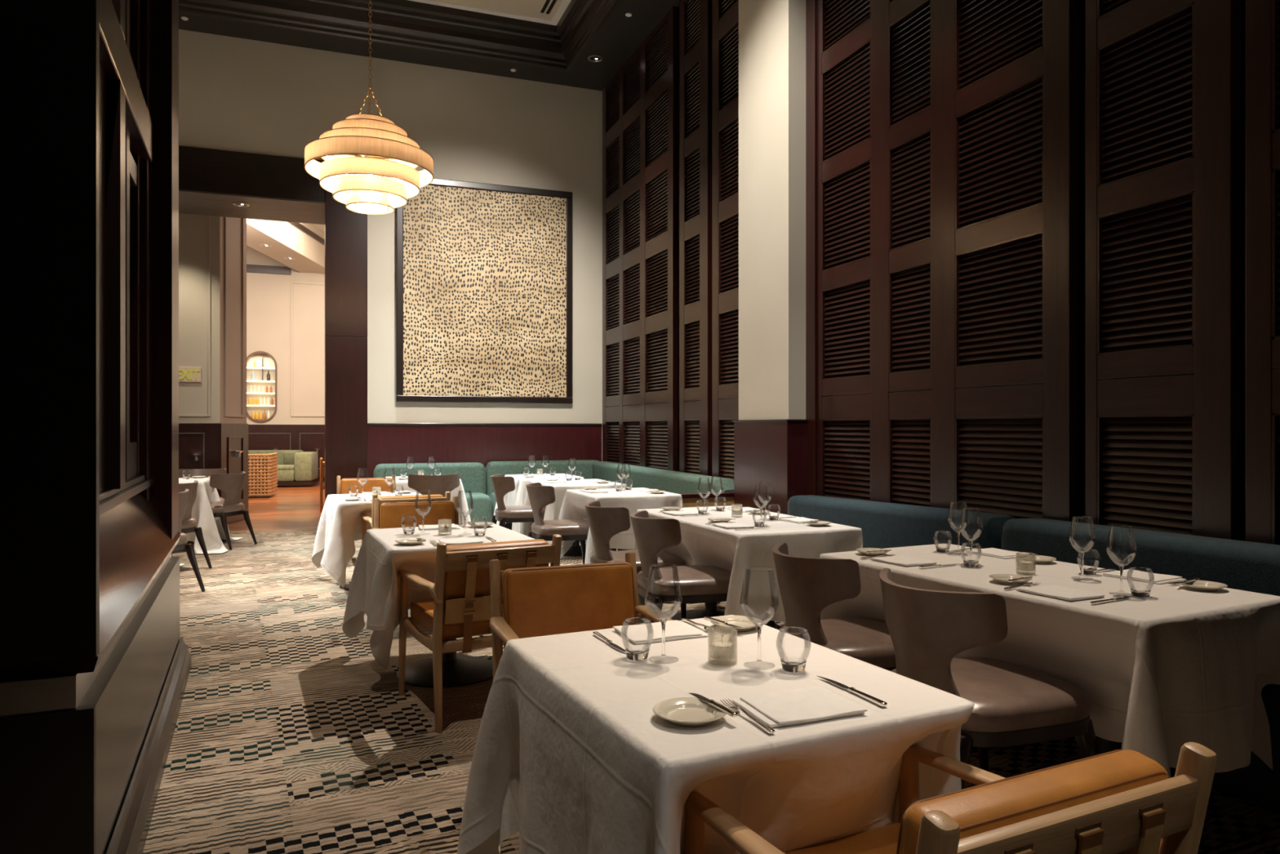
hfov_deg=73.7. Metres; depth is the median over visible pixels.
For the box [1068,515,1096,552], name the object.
bowl
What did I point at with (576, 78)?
ceiling
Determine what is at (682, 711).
plate
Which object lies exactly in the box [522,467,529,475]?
water tumbler
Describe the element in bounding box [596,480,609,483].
plate
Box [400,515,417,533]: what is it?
water tumbler
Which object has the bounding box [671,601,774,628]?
dining table
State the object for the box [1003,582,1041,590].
fork
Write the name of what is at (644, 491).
folded napkin
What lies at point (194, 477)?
plate
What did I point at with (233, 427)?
wall
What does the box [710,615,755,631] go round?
plate
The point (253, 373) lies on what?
bottle
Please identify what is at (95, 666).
tall cabinet
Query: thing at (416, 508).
bowl
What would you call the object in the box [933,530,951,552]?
water tumbler
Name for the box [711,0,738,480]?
shutter
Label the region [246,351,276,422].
shelf niche
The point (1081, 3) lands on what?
frame
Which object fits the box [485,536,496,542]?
knife
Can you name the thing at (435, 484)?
dining chair
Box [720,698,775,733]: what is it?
fork
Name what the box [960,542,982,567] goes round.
water tumbler
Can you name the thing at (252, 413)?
bottle
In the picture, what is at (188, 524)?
dining chair
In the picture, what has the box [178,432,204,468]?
trim
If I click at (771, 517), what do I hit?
water tumbler
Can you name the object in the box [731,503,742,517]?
candle holder
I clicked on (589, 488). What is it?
plate
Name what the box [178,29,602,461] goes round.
wall
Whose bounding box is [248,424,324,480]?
trim
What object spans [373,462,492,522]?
banquette
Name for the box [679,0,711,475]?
shutter
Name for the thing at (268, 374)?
bottle
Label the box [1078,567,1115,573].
knife
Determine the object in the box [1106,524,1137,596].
wine glass
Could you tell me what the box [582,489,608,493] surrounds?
folded napkin
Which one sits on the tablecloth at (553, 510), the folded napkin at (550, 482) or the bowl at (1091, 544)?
the folded napkin at (550, 482)
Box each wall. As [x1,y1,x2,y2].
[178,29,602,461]
[178,145,324,202]
[178,213,219,422]
[219,216,248,523]
[246,246,324,424]
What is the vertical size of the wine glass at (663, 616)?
0.237 m
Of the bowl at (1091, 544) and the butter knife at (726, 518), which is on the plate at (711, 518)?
the butter knife at (726, 518)
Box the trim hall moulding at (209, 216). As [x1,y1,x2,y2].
[178,215,210,416]
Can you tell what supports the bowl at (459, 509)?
on the wine glass at (459, 509)
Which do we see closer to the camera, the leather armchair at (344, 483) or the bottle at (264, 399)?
the leather armchair at (344, 483)
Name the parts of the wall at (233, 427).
moulding, dado moulding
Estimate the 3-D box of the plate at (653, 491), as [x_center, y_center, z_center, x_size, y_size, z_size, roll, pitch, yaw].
[0.154,0.574,7.500,0.150,0.019,0.150,0,0,-21]
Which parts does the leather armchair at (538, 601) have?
leg, rail, arm, leg, arm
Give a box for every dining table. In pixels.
[344,582,350,590]
[396,638,493,687]
[563,540,586,555]
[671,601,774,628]
[971,736,1121,771]
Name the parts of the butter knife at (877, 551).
handle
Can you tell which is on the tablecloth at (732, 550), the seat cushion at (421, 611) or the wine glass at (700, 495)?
the wine glass at (700, 495)
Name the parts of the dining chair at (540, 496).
leg, backrest, seat frame, seat, leg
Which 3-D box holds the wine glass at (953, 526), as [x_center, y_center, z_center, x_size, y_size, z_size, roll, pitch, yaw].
[1.467,0.465,3.931,0.095,0.237,0.095,0,0,-21]
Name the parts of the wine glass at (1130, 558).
stem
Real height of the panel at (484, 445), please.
1.345 m
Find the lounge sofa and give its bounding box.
[248,449,317,485]
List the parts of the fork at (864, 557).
handle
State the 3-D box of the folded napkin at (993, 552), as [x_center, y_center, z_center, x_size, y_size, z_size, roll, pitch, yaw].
[1.644,0.578,3.912,0.181,0.011,0.227,0,0,-27]
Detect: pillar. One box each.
[324,336,367,502]
[738,0,805,420]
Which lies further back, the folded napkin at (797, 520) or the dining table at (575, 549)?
the dining table at (575, 549)
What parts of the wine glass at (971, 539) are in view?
stem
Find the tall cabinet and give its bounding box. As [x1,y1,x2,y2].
[0,0,191,853]
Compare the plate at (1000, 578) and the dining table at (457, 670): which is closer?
the plate at (1000, 578)
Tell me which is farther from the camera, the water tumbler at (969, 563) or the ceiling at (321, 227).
the ceiling at (321, 227)
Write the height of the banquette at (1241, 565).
0.869 m
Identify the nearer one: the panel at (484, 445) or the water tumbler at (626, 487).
the water tumbler at (626, 487)
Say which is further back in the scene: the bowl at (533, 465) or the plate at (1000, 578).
the bowl at (533, 465)
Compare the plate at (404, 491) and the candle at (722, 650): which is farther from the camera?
the plate at (404, 491)
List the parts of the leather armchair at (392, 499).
leg, arm, leg, rail, leg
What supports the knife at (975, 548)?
on the tablecloth at (1172, 667)
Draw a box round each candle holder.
[372,486,381,496]
[438,519,451,535]
[537,468,542,475]
[707,626,737,666]
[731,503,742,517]
[1015,551,1035,574]
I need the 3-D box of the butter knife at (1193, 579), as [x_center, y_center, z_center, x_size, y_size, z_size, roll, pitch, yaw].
[2.000,0.563,3.121,0.165,0.009,0.016,0,0,-32]
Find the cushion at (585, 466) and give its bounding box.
[484,459,598,495]
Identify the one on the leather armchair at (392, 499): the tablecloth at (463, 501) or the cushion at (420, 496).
the cushion at (420, 496)
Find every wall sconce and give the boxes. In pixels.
[191,454,199,460]
[235,450,243,457]
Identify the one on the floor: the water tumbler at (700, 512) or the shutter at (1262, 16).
the shutter at (1262, 16)
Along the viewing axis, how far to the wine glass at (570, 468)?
9.34 m
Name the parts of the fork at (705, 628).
handle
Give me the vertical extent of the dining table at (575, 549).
0.733 m
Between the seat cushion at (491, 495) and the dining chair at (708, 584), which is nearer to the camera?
the dining chair at (708, 584)
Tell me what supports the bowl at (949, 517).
on the wine glass at (953, 526)
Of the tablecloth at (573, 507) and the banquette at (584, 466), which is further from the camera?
the banquette at (584, 466)
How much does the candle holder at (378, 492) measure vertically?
0.080 m
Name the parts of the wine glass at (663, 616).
stem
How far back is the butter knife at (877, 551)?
3.85 m
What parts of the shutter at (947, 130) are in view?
rail, rail, rail, rail, rail, louvre panel, louvre panel, louvre panel, louvre panel, louvre panel, rail, rail, rail, rail, rail, louvre panel, louvre panel, louvre panel, louvre panel, rail, rail, rail, rail, louvre panel, louvre panel, louvre panel, louvre panel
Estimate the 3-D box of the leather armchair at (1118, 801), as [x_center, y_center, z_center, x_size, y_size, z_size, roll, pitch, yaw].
[0.489,0.914,1.500,0.647,0.833,0.681,0,0,-26]
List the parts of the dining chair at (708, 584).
backrest, leg, seat frame, seat, leg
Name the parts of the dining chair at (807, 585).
backrest, seat, seat frame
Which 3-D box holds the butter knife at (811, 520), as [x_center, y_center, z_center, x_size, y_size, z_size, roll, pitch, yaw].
[1.029,0.563,5.103,0.165,0.009,0.016,0,0,-33]
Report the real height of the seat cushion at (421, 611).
0.085 m
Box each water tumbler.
[182,470,190,479]
[348,484,358,496]
[393,484,404,495]
[400,469,407,477]
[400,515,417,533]
[471,516,487,536]
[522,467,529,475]
[549,466,555,475]
[564,471,573,480]
[573,471,581,479]
[613,480,623,491]
[621,617,653,660]
[623,479,632,489]
[696,499,708,514]
[714,496,726,511]
[752,509,766,526]
[767,504,780,519]
[776,626,811,672]
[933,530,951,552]
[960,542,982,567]
[1076,549,1100,574]
[1126,566,1154,597]
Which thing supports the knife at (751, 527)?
on the tablecloth at (732, 550)
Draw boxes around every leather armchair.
[336,475,395,493]
[360,491,450,542]
[373,496,458,528]
[398,533,561,732]
[488,551,673,679]
[684,742,1217,853]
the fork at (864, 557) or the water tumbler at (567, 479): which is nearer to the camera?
the fork at (864, 557)
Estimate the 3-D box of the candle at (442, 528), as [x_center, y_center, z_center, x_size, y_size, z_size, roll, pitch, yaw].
[-1.059,0.554,4.634,0.052,0.033,0.052,0,0,-21]
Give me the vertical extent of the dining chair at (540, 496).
0.827 m
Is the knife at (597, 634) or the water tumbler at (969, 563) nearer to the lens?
the knife at (597, 634)
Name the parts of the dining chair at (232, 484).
leg, seat, backrest, seat frame, leg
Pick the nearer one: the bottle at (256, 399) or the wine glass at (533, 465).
the wine glass at (533, 465)
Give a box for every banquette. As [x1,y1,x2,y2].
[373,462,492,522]
[484,459,598,529]
[592,461,733,550]
[787,494,1015,549]
[1000,517,1279,815]
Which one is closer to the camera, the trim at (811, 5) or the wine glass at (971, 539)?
the wine glass at (971, 539)
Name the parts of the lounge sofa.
backrest, arm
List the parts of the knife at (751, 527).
handle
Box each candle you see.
[440,525,449,532]
[712,640,733,659]
[733,509,740,515]
[1019,560,1032,571]
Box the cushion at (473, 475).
[373,462,486,494]
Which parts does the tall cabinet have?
sloping panel, sill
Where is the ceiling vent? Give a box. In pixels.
[540,0,556,13]
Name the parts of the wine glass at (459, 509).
stem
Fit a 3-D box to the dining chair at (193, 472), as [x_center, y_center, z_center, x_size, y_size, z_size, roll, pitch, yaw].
[-5.263,0.919,10.208,0.554,0.827,0.673,0,0,-21]
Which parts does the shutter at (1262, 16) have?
rail, rail, rail, louvre panel, louvre panel, louvre panel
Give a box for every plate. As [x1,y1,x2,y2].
[191,475,205,478]
[342,497,361,501]
[395,490,413,493]
[395,537,426,545]
[396,477,408,479]
[467,521,493,527]
[523,475,535,477]
[582,487,598,489]
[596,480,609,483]
[649,490,665,493]
[653,697,726,726]
[661,506,681,511]
[707,517,731,522]
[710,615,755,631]
[747,510,767,514]
[806,520,831,526]
[855,547,888,555]
[988,573,1032,584]
[1018,555,1056,563]
[1177,579,1227,591]
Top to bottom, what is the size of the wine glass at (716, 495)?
0.237 m
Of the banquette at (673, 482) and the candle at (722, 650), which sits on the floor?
the banquette at (673, 482)
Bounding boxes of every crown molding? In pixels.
[178,0,620,71]
[246,264,290,275]
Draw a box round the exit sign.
[178,366,201,382]
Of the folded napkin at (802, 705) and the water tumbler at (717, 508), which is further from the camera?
the water tumbler at (717, 508)
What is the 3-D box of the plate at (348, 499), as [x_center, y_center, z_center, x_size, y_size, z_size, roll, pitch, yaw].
[-2.289,0.574,6.781,0.150,0.019,0.150,0,0,-21]
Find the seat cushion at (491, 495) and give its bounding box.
[488,492,512,523]
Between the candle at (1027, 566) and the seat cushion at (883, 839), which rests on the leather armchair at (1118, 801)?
the seat cushion at (883, 839)
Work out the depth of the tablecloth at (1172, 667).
2.79 m
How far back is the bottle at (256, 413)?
20.55 m
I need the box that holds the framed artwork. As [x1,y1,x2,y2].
[395,177,573,404]
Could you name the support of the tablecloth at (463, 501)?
on the dining table
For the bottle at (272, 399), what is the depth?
20.67 m
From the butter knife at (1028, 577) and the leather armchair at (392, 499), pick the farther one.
the leather armchair at (392, 499)
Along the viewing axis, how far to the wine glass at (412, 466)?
9.85 m
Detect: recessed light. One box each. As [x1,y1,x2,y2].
[231,202,249,206]
[587,55,603,62]
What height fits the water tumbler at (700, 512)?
0.095 m
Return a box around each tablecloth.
[178,477,242,553]
[311,492,421,587]
[342,523,535,667]
[386,475,471,524]
[457,614,974,853]
[493,473,586,540]
[519,479,625,551]
[558,487,682,564]
[634,505,862,622]
[819,543,1279,777]
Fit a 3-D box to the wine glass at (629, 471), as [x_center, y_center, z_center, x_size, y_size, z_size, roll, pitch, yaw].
[-0.134,0.465,8.030,0.095,0.237,0.095,0,0,-21]
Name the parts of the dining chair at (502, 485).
leg, leg, backrest, seat frame, seat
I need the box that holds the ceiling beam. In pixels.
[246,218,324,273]
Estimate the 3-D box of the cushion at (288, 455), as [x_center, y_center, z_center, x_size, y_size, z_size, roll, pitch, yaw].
[-7.896,0.710,19.296,0.320,0.334,0.190,0,0,-13]
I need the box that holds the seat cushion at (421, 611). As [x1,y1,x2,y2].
[410,599,491,639]
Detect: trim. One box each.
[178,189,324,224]
[178,422,219,496]
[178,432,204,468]
[229,528,317,532]
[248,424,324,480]
[248,432,324,449]
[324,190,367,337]
[408,0,571,25]
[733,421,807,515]
[805,0,817,495]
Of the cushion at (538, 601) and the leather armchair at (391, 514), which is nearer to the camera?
the cushion at (538, 601)
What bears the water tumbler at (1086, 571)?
on the tablecloth at (1172, 667)
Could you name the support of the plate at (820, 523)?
on the tablecloth at (732, 550)
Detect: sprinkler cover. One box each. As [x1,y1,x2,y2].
[181,16,188,20]
[625,13,631,17]
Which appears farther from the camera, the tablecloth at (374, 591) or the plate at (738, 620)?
the tablecloth at (374, 591)
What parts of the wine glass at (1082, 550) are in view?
stem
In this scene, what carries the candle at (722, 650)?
on the candle holder at (722, 652)
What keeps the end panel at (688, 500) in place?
on the floor
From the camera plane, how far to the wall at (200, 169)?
10.07 m
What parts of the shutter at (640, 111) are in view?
rail, rail, rail, rail, rail, rail, rail, louvre panel, louvre panel, louvre panel, louvre panel, louvre panel, louvre panel, rail, rail, rail, rail, rail, rail, rail, louvre panel, louvre panel, louvre panel, louvre panel, louvre panel, louvre panel, rail, rail, rail, rail, rail, rail, rail, louvre panel, louvre panel, louvre panel, louvre panel, louvre panel, louvre panel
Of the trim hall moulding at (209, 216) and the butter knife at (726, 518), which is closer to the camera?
the butter knife at (726, 518)
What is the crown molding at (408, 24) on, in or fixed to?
attached to the ceiling at (532, 8)
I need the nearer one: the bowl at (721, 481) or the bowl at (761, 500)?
the bowl at (761, 500)
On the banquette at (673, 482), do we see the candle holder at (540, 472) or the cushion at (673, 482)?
the cushion at (673, 482)
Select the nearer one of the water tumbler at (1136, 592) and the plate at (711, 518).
the water tumbler at (1136, 592)
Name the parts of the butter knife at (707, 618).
handle, blade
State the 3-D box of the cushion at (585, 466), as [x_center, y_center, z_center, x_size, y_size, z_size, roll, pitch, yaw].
[-1.246,0.662,11.233,1.560,0.435,0.220,0,0,-21]
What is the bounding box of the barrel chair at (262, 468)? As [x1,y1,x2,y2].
[248,453,277,496]
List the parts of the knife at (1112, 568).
handle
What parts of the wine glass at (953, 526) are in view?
stem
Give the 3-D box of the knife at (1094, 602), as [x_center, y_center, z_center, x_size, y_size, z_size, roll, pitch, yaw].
[1.586,0.579,2.860,0.235,0.009,0.017,0,0,-29]
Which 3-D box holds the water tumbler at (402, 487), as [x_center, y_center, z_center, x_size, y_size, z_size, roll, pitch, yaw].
[-2.009,0.536,7.109,0.083,0.095,0.083,0,0,-21]
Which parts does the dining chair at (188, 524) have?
backrest, seat frame, seat, leg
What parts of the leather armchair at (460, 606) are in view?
leg, rail, rail, arm, leg, rail, rail, leg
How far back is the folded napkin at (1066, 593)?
2.96 m
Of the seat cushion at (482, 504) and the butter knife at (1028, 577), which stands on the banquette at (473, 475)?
the seat cushion at (482, 504)
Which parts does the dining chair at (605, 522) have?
backrest, seat, leg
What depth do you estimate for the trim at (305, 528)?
10.98 m
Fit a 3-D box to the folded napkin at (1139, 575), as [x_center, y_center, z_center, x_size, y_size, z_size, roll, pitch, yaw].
[1.949,0.578,3.301,0.181,0.011,0.227,0,0,-29]
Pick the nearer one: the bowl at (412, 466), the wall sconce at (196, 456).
the bowl at (412, 466)
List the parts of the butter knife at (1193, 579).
handle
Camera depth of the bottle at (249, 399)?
20.49 m
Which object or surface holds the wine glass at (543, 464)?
on the tablecloth at (516, 497)
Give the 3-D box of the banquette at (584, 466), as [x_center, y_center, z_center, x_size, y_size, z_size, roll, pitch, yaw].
[-1.175,0.887,11.046,1.560,0.885,0.620,0,0,-21]
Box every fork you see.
[680,617,719,631]
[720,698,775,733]
[859,554,895,559]
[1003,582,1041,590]
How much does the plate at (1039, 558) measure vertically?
0.019 m
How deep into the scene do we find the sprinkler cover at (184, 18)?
9.56 m
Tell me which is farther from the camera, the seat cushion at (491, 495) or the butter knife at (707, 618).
the seat cushion at (491, 495)
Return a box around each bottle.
[248,396,251,404]
[251,370,254,380]
[251,409,254,418]
[255,396,258,404]
[255,409,258,418]
[262,396,266,404]
[262,409,266,418]
[266,370,270,380]
[266,409,270,418]
[270,396,273,404]
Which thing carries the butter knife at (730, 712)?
on the plate at (682, 711)
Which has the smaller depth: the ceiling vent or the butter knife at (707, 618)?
the butter knife at (707, 618)
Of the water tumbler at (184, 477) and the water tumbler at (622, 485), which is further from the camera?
the water tumbler at (184, 477)
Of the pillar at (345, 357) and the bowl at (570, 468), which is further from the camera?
the pillar at (345, 357)
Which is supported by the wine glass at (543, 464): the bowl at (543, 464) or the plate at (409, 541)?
the bowl at (543, 464)
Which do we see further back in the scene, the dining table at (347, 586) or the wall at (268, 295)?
the wall at (268, 295)
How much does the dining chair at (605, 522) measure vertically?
0.827 m
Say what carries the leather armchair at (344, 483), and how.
on the floor
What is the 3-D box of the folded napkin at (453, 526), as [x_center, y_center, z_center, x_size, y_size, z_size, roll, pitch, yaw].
[-1.162,0.578,4.938,0.227,0.011,0.181,0,0,-19]
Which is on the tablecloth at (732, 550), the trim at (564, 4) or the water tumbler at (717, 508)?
the water tumbler at (717, 508)
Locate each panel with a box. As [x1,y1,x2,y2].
[367,426,601,478]
[680,492,733,507]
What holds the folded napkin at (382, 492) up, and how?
on the tablecloth at (340, 524)
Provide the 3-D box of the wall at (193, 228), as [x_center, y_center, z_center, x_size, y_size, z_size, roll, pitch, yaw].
[-6.818,-2.160,11.215,2.360,4.220,0.200,0,0,-21]
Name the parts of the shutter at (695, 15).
rail, rail, rail, rail, rail, rail, louvre panel, louvre panel, louvre panel, louvre panel, louvre panel, louvre panel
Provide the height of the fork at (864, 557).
0.011 m
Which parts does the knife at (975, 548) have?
handle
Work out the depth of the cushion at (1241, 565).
3.68 m
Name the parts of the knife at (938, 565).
handle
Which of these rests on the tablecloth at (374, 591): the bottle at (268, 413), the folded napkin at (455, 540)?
the folded napkin at (455, 540)
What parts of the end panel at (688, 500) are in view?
cap rail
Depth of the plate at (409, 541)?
4.26 m
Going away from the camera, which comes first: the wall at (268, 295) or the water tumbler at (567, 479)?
the water tumbler at (567, 479)
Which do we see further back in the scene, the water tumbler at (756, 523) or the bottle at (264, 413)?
the bottle at (264, 413)
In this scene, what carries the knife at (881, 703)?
on the tablecloth at (572, 754)
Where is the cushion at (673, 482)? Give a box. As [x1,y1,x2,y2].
[592,461,733,493]
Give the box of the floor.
[142,480,1279,853]
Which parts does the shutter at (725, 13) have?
rail, rail, rail, rail, rail, rail, louvre panel, louvre panel, louvre panel, louvre panel, louvre panel, louvre panel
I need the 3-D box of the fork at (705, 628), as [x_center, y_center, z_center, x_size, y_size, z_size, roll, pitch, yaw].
[0.172,0.577,2.486,0.022,0.011,0.196,0,0,-26]
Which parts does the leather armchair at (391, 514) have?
leg, leg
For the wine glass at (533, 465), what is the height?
0.237 m
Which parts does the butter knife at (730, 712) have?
blade, handle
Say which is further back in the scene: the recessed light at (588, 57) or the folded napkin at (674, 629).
the recessed light at (588, 57)
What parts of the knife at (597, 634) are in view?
handle, blade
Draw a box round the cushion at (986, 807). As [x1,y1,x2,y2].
[898,749,1168,853]
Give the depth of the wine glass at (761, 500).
5.37 m
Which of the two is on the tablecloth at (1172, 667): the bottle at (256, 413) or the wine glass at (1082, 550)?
the wine glass at (1082, 550)
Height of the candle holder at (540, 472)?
0.080 m
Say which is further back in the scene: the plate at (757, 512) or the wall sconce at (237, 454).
the wall sconce at (237, 454)
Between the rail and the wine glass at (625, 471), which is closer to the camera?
the wine glass at (625, 471)
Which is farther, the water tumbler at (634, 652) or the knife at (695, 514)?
the knife at (695, 514)
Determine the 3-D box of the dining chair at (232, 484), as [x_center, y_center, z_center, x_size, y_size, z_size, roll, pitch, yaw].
[-4.706,0.919,9.496,0.673,0.827,0.554,0,0,9]
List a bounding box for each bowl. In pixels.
[356,467,368,484]
[383,467,395,484]
[406,457,414,468]
[413,489,431,515]
[427,456,435,468]
[456,490,474,515]
[528,455,535,466]
[541,455,549,466]
[568,458,576,471]
[616,464,626,479]
[621,463,631,478]
[644,563,682,619]
[697,477,711,497]
[710,475,723,495]
[739,566,778,624]
[753,484,768,507]
[757,481,773,503]
[947,501,968,531]
[959,507,982,540]
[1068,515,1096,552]
[1106,524,1137,565]
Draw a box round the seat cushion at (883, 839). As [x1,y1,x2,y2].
[783,822,900,853]
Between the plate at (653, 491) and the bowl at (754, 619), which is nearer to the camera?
the bowl at (754, 619)
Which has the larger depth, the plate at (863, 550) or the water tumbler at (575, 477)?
the water tumbler at (575, 477)
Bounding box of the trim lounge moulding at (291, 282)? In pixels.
[290,280,324,417]
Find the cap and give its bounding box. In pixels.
[731,419,808,422]
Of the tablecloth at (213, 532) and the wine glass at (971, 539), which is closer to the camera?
the wine glass at (971, 539)
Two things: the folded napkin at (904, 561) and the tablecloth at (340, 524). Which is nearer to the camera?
the folded napkin at (904, 561)
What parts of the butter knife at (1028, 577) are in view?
handle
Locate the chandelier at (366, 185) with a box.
[304,0,433,214]
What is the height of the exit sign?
0.205 m
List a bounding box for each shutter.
[602,5,677,471]
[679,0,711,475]
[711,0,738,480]
[817,0,1077,522]
[1085,0,1239,540]
[1245,0,1279,545]
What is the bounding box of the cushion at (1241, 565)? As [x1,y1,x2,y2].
[1000,517,1279,595]
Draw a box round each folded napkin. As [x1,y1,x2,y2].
[363,491,389,494]
[418,523,460,530]
[435,537,484,545]
[539,475,559,477]
[544,480,566,483]
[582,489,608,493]
[589,480,605,482]
[613,620,707,644]
[638,488,657,492]
[662,511,698,515]
[711,522,754,528]
[727,506,759,512]
[731,686,867,727]
[778,516,817,523]
[870,555,937,566]
[965,547,1029,558]
[1015,585,1104,601]
[1102,568,1186,584]
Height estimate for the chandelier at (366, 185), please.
3.255 m
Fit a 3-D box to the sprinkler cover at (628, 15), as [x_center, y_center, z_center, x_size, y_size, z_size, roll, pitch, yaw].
[-0.126,-4.584,9.497,0.072,0.012,0.072,0,0,-21]
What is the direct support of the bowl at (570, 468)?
on the wine glass at (570, 468)
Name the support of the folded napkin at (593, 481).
on the tablecloth at (553, 510)
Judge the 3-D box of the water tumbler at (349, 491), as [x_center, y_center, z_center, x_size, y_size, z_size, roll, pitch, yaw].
[-2.411,0.536,7.181,0.083,0.095,0.083,0,0,-21]
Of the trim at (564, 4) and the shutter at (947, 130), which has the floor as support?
the shutter at (947, 130)
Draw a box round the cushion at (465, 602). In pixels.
[442,538,548,626]
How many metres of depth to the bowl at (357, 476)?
7.14 m
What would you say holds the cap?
attached to the wall pillar at (772, 33)
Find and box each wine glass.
[356,467,368,497]
[383,467,395,496]
[406,457,414,474]
[413,489,431,534]
[427,456,435,475]
[456,490,474,535]
[528,455,535,475]
[541,455,549,475]
[568,458,576,479]
[616,464,626,490]
[621,463,631,488]
[644,563,682,663]
[697,477,711,513]
[710,475,723,510]
[739,566,778,670]
[753,484,768,525]
[757,481,773,519]
[947,501,968,555]
[959,507,982,565]
[1068,515,1096,580]
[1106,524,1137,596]
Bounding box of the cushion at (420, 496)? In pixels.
[377,494,443,527]
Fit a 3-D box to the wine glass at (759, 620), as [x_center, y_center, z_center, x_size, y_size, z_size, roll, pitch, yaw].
[0.292,0.465,2.087,0.095,0.237,0.095,0,0,-21]
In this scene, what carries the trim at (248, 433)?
attached to the wall at (268, 295)
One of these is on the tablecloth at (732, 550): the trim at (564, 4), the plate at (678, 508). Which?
the plate at (678, 508)
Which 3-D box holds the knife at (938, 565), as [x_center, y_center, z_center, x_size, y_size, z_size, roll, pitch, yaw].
[1.256,0.579,3.564,0.235,0.009,0.017,0,0,-26]
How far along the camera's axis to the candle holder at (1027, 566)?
3.39 m
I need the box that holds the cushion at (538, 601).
[502,561,635,647]
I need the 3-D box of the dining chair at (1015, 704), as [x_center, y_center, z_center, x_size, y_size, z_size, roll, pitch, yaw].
[1.107,0.919,2.877,0.673,0.827,0.554,0,0,-22]
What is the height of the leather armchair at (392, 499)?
0.833 m
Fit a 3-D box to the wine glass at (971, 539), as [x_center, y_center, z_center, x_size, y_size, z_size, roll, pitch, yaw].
[1.409,0.465,3.631,0.095,0.237,0.095,0,0,-21]
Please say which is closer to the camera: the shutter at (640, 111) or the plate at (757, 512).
the plate at (757, 512)
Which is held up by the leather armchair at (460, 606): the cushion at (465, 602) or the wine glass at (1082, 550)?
the cushion at (465, 602)
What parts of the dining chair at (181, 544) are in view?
seat frame, seat, backrest, leg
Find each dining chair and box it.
[171,480,212,568]
[172,488,204,591]
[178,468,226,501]
[209,471,257,550]
[408,473,459,497]
[490,474,546,527]
[525,482,589,564]
[584,500,686,617]
[630,510,731,622]
[772,542,896,671]
[879,568,1097,789]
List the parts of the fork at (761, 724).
handle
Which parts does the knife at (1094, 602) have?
handle, blade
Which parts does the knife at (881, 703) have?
blade, handle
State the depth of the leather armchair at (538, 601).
3.19 m
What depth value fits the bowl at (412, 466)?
9.85 m
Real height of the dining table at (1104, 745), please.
0.733 m
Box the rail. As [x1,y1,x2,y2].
[367,422,602,426]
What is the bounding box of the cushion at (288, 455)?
[283,450,297,464]
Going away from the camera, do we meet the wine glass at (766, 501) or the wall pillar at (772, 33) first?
the wine glass at (766, 501)
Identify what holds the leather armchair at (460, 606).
on the floor
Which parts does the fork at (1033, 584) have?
handle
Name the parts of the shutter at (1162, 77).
louvre panel, rail, rail, rail, rail, louvre panel, louvre panel, louvre panel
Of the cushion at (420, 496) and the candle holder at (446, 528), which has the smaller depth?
the candle holder at (446, 528)
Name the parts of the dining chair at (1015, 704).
backrest, leg, leg, seat, seat frame, leg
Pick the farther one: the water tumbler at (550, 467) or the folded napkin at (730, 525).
the water tumbler at (550, 467)
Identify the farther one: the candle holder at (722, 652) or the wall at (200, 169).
the wall at (200, 169)
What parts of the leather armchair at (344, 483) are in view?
leg, leg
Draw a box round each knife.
[415,537,426,542]
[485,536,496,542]
[592,631,625,652]
[680,514,711,516]
[688,693,737,717]
[703,616,745,628]
[712,518,732,520]
[734,527,770,529]
[802,520,822,522]
[816,675,887,706]
[866,549,891,553]
[918,563,959,568]
[948,546,982,551]
[1008,576,1032,582]
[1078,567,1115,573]
[1090,595,1131,604]
[1175,577,1199,583]
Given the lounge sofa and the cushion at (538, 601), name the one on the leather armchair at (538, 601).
the cushion at (538, 601)
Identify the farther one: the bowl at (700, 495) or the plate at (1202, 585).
the bowl at (700, 495)
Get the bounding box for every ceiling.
[178,0,680,90]
[311,223,324,233]
[436,0,562,20]
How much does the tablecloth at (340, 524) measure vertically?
0.652 m
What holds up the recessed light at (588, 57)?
in the ceiling at (576, 78)
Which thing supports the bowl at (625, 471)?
on the wine glass at (625, 471)
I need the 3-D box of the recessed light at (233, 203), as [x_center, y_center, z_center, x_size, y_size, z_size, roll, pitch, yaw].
[-4.866,-2.736,10.402,0.190,0.058,0.190,0,0,-21]
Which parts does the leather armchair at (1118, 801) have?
leg, arm, leg, leg, arm, rail, leg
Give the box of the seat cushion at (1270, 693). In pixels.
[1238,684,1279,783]
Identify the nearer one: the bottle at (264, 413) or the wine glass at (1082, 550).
the wine glass at (1082, 550)
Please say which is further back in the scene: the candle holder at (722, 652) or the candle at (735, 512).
the candle at (735, 512)
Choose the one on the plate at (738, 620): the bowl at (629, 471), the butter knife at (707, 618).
the butter knife at (707, 618)
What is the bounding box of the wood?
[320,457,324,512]
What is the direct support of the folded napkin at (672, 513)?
on the tablecloth at (732, 550)
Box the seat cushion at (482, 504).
[465,492,492,522]
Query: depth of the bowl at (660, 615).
2.12 m
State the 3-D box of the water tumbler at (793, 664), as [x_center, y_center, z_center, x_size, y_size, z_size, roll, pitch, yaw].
[0.369,0.536,2.053,0.083,0.095,0.083,0,0,-21]
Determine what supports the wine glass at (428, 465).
on the tablecloth at (463, 501)

